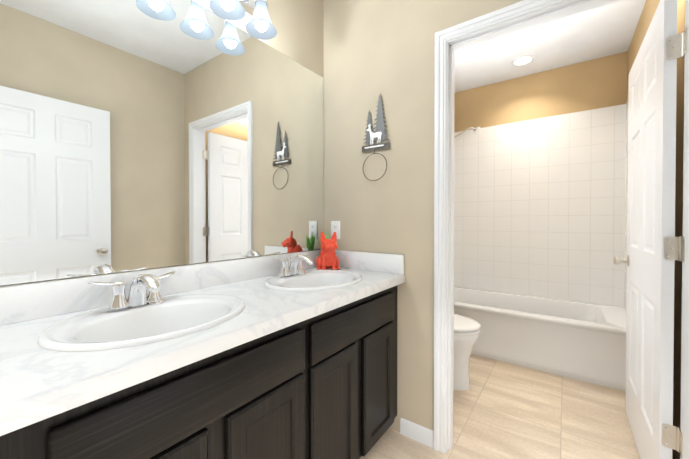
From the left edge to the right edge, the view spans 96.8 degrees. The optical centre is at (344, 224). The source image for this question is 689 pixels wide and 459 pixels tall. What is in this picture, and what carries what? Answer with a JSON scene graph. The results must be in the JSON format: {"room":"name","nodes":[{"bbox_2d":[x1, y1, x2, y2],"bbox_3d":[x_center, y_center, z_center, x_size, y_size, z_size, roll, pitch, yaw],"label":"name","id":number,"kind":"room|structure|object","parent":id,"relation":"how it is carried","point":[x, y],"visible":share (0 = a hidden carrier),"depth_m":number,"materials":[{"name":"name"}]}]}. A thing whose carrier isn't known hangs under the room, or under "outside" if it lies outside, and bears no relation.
{"room":"bathroom","nodes":[
{"label":"bathroom","id":0,"kind":"room"},
{"bbox_2d":[0,0,323,286],"bbox_3d":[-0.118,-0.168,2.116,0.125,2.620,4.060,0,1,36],"label":"frameless mirror","id":1,"kind":"object","parent":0,"point":[135,135],"depth_m":1.16,"materials":[{"name":"clear glass"}]},
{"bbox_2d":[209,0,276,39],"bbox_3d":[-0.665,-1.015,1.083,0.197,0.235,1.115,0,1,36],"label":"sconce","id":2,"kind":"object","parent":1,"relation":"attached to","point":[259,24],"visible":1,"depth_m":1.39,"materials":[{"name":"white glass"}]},
{"bbox_2d":[324,0,522,431],"bbox_3d":[0.627,-0.162,1.512,1.800,2.620,0.115,0,1,36],"label":"wall","id":3,"kind":"structure","parent":0,"point":[374,49],"depth_m":1.69,"materials":[{"name":"beige paint"}]},
{"bbox_2d":[331,221,339,238],"bbox_3d":[-0.057,0.036,1.933,0.070,0.114,0.007,0,1,36],"label":"duplex electrical outlet","id":4,"kind":"object","parent":3,"relation":"attached to","point":[335,226],"visible":0.71,"depth_m":1.93,"materials":[{"name":"white plastic"}]},
{"bbox_2d":[362,94,389,180],"bbox_3d":[0.176,-0.494,1.746,0.184,0.495,0.029,0,1,36],"label":"towel ring","id":5,"kind":"object","parent":3,"relation":"attached to","point":[378,134],"visible":0.94,"depth_m":1.74,"materials":[{"name":"grey metal"}]},
{"bbox_2d":[400,418,432,447],"bbox_3d":[0.383,1.105,1.623,0.184,0.083,0.012,0,1,36],"label":"baseboard","id":6,"kind":"structure","parent":3,"relation":"attached to","point":[417,432],"depth_m":1.62,"materials":[{"name":"white wood"}]},
{"bbox_2d":[433,0,688,458],"bbox_3d":[0.882,0.094,1.330,0.954,2.112,0.153,0,1,36],"label":"door frame","id":7,"kind":"structure","parent":3,"relation":"attached to","point":[562,10],"depth_m":1.53,"materials":[{"name":"white wood"}]},
{"bbox_2d":[679,28,686,456],"bbox_3d":[1.246,0.072,1.127,0.003,1.569,0.040,0,1,36],"label":"jamb hinge leaves","id":8,"kind":"object","parent":7,"relation":"attached to","point":[683,238],"visible":1,"depth_m":1.12,"materials":[{"name":"silver metal"}]},
{"bbox_2d":[360,354,639,458],"bbox_3d":[0.658,1.172,1.568,2.040,0.050,4.060,0,1,36],"label":"floor","id":9,"kind":"structure","parent":0,"point":[503,410],"depth_m":1.78,"materials":[{"name":"tile"}]},
{"bbox_2d":[0,250,404,458],"bbox_3d":[-0.429,0.654,1.102,0.573,0.996,1.794,0,1,36],"label":"bathroom vanity","id":10,"kind":"object","parent":9,"relation":"on","point":[288,356],"visible":0.98,"depth_m":0.92,"materials":[{"name":"brown wood"}]},
{"bbox_2d":[87,271,174,311],"bbox_3d":[-0.641,0.215,0.980,0.170,0.116,0.252,0,1,36],"label":"faucet","id":11,"kind":"object","parent":10,"relation":"on","point":[138,300],"depth_m":0.98,"materials":[{"name":"silver metal"}]},
{"bbox_2d":[37,294,244,351],"bbox_3d":[-0.557,0.345,0.920,0.430,0.159,0.520,0,1,36],"label":"sink","id":12,"kind":"object","parent":10,"relation":"in","point":[135,326],"depth_m":0.92,"materials":[{"name":"white ceramic"}]},
{"bbox_2d":[271,254,312,277],"bbox_3d":[-0.225,0.209,1.555,0.170,0.116,0.252,0,1,36],"label":"faucet","id":13,"kind":"object","parent":10,"relation":"on","point":[295,269],"depth_m":1.56,"materials":[{"name":"silver metal"}]},
{"bbox_2d":[264,270,362,291],"bbox_3d":[-0.141,0.339,1.496,0.430,0.159,0.520,0,1,36],"label":"sink","id":14,"kind":"object","parent":10,"relation":"in","point":[299,280],"depth_m":1.56,"materials":[{"name":"white ceramic"}]},
{"bbox_2d":[315,232,339,269],"bbox_3d":[-0.098,0.155,1.810,0.155,0.225,0.154,0,1,36],"label":"dog figurine","id":15,"kind":"object","parent":10,"relation":"on","point":[327,258],"visible":0.98,"depth_m":1.77,"materials":[{"name":"red ceramic"}]},
{"bbox_2d":[453,314,480,389],"bbox_3d":[0.639,0.747,2.293,0.710,0.785,0.490,0,1,36],"label":"toilet","id":16,"kind":"object","parent":9,"relation":"on","point":[467,330],"visible":0.21,"depth_m":2.10,"materials":[{"name":"white ceramic"}]},
{"bbox_2d":[454,287,625,390],"bbox_3d":[1.552,0.925,2.801,1.580,0.420,0.750,0,1,36],"label":"bathtub","id":17,"kind":"object","parent":9,"relation":"on","point":[582,341],"visible":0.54,"depth_m":2.41,"materials":[{"name":"white ceramic"}]},
{"bbox_2d":[454,51,627,131],"bbox_3d":[1.812,-0.179,3.151,1.800,2.620,0.120,0,1,36],"label":"wall","id":18,"kind":"structure","parent":0,"point":[601,82],"depth_m":2.96,"materials":[{"name":"beige paint"}]},
{"bbox_2d":[454,101,627,309],"bbox_3d":[1.555,-0.150,2.794,1.600,1.770,0.760,0,1,36],"label":"shower wall tile","id":19,"kind":"structure","parent":18,"relation":"attached to","point":[540,207],"depth_m":2.96,"materials":[{"name":"white tile"}]},
{"bbox_2d":[454,127,479,137],"bbox_3d":[1.108,-0.862,3.098,0.497,0.187,0.088,0,1,36],"label":"shower head","id":20,"kind":"object","parent":19,"relation":"attached to","point":[476,130],"visible":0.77,"depth_m":2.98},
{"bbox_2d":[455,0,645,92],"bbox_3d":[0.658,-1.498,1.541,2.040,0.050,4.060,0,1,36],"label":"ceiling","id":21,"kind":"structure","parent":0,"point":[602,31],"depth_m":2.55,"materials":[{"name":"white paint"}]},
{"bbox_2d":[511,55,534,66],"bbox_3d":[1.617,-1.481,2.773,0.192,0.008,0.192,0,1,36],"label":"recessed light","id":22,"kind":"object","parent":21,"relation":"in","point":[524,60],"visible":1,"depth_m":2.77,"materials":[{"name":"white"}]},
{"bbox_2d":[627,0,684,458],"bbox_3d":[1.992,-0.166,1.845,0.220,2.620,2.025,0,1,36],"label":"wall","id":23,"kind":"structure","parent":0,"point":[647,15],"depth_m":1.42,"materials":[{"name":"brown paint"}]},
{"bbox_2d":[613,0,684,458],"bbox_3d":[1.474,0.121,1.497,0.171,2.030,0.831,0,1,36],"label":"room door","id":24,"kind":"structure","parent":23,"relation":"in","point":[653,248],"depth_m":1.30,"materials":[{"name":"white wood"}]}
]}

